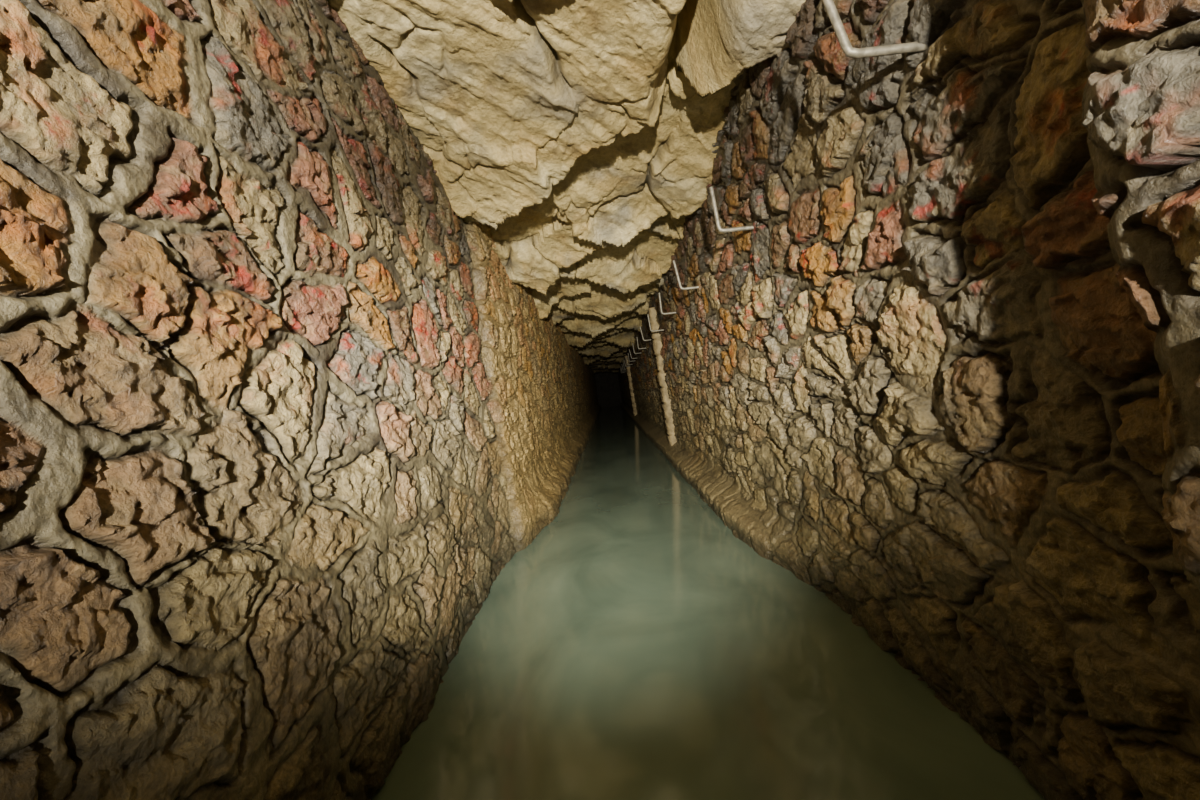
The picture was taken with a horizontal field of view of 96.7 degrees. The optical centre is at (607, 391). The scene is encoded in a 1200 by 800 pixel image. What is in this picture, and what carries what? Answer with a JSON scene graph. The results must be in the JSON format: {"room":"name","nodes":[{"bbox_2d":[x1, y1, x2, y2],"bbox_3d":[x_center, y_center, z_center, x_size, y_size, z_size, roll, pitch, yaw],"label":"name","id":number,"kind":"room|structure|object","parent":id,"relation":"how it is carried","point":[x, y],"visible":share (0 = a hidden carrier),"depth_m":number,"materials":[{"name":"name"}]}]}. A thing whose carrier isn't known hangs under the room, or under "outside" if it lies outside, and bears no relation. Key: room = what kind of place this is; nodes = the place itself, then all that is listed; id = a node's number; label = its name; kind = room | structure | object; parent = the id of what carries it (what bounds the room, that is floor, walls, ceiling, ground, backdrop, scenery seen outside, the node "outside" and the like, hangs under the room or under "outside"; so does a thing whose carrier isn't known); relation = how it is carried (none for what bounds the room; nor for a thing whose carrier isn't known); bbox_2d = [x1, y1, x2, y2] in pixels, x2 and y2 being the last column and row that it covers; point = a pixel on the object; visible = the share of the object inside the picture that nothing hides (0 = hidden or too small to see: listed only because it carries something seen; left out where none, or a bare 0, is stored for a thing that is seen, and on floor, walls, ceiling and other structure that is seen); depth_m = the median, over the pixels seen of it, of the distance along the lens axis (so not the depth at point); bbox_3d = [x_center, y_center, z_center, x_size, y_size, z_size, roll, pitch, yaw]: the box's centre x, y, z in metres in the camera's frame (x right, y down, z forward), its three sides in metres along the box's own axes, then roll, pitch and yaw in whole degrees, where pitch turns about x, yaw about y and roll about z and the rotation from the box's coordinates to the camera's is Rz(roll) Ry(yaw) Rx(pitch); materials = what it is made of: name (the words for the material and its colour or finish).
{"room":"underground passage","nodes":[
{"label":"underground passage","id":0,"kind":"room"},
{"bbox_2d":[0,0,601,799],"bbox_3d":[-0.505,0.039,12.633,0.342,2.310,29.267,-5,0,0],"label":"wall","id":1,"kind":"structure","parent":0,"point":[279,422],"depth_m":0.83,"materials":[{"name":"brown stone"}]},
{"bbox_2d":[328,0,805,373],"bbox_3d":[-0.139,-1.018,12.633,1.600,0.596,29.267,-5,0,0],"label":"ceiling","id":2,"kind":"structure","parent":0,"point":[582,133],"depth_m":1.94,"materials":[{"name":"stone"}]},
{"bbox_2d":[594,372,621,406],"bbox_3d":[0.002,0.020,26.901,1.800,2.300,0.092,-5,0,0],"label":"wall","id":3,"kind":"structure","parent":0,"point":[607,384],"depth_m":26.90,"materials":[{"name":"black"}]},
{"bbox_2d":[371,406,1044,799],"bbox_3d":[0.095,0.745,12.450,1.380,0.001,28.700,-5,0,0],"label":"water","id":4,"kind":"object","parent":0,"point":[637,648],"visible":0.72,"depth_m":1.34,"materials":[{"name":"green liquid"}]},
{"bbox_2d":[618,0,1199,799],"bbox_3d":[0.568,-0.055,12.633,0.331,2.310,29.267,-5,0,0],"label":"wall","id":5,"kind":"structure","parent":0,"point":[944,378],"depth_m":0.89,"materials":[{"name":"brown stone"}]},
{"bbox_2d":[624,356,636,415],"bbox_3d":[0.596,-0.142,13.100,0.264,1.500,0.316,-5,0,0],"label":"pilaster","id":6,"kind":"object","parent":5,"relation":"attached to","point":[625,357],"visible":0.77,"depth_m":12.96,"materials":[{"name":"beige stone"}]},
{"bbox_2d":[640,327,651,340],"bbox_3d":[0.465,-0.684,6.230,0.181,0.174,0.016,-5,0,0],"label":"bracket","id":7,"kind":"object","parent":5,"relation":"attached to","point":[640,327],"visible":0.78,"depth_m":6.22,"materials":[{"name":"metal"}]},
{"bbox_2d":[647,314,663,331],"bbox_3d":[0.499,-0.675,5.170,0.227,0.173,0.016,-5,0,0],"label":"bracket","id":8,"kind":"object","parent":5,"relation":"attached to","point":[651,330],"visible":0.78,"depth_m":5.16,"materials":[{"name":"metal"}]},
{"bbox_2d":[647,307,676,445],"bbox_3d":[0.606,-0.143,5.679,0.244,1.500,0.236,-5,0,0],"label":"pilaster","id":9,"kind":"object","parent":5,"relation":"attached to","point":[657,345],"visible":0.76,"depth_m":5.58,"materials":[{"name":"beige stone"}]},
{"bbox_2d":[658,293,676,314],"bbox_3d":[0.489,-0.686,4.110,0.189,0.173,0.016,-5,0,0],"label":"bracket","id":10,"kind":"object","parent":5,"relation":"attached to","point":[667,313],"visible":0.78,"depth_m":4.10,"materials":[{"name":"metal"}]},
{"bbox_2d":[672,260,698,289],"bbox_3d":[0.470,-0.673,3.050,0.188,0.174,0.016,-5,0,0],"label":"bracket","id":11,"kind":"object","parent":5,"relation":"attached to","point":[674,262],"visible":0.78,"depth_m":3.04,"materials":[{"name":"metal"}]},
{"bbox_2d":[709,187,753,232],"bbox_3d":[0.488,-0.686,1.990,0.206,0.173,0.016,-5,0,0],"label":"bracket","id":12,"kind":"object","parent":5,"relation":"attached to","point":[712,194],"visible":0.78,"depth_m":1.98,"materials":[{"name":"metal"}]},
{"bbox_2d":[822,0,928,58],"bbox_3d":[0.472,-0.674,0.930,0.233,0.175,0.016,-5,0,0],"label":"bracket","id":13,"kind":"object","parent":5,"relation":"attached to","point":[849,51],"visible":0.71,"depth_m":0.92,"materials":[{"name":"metal"}]}
]}

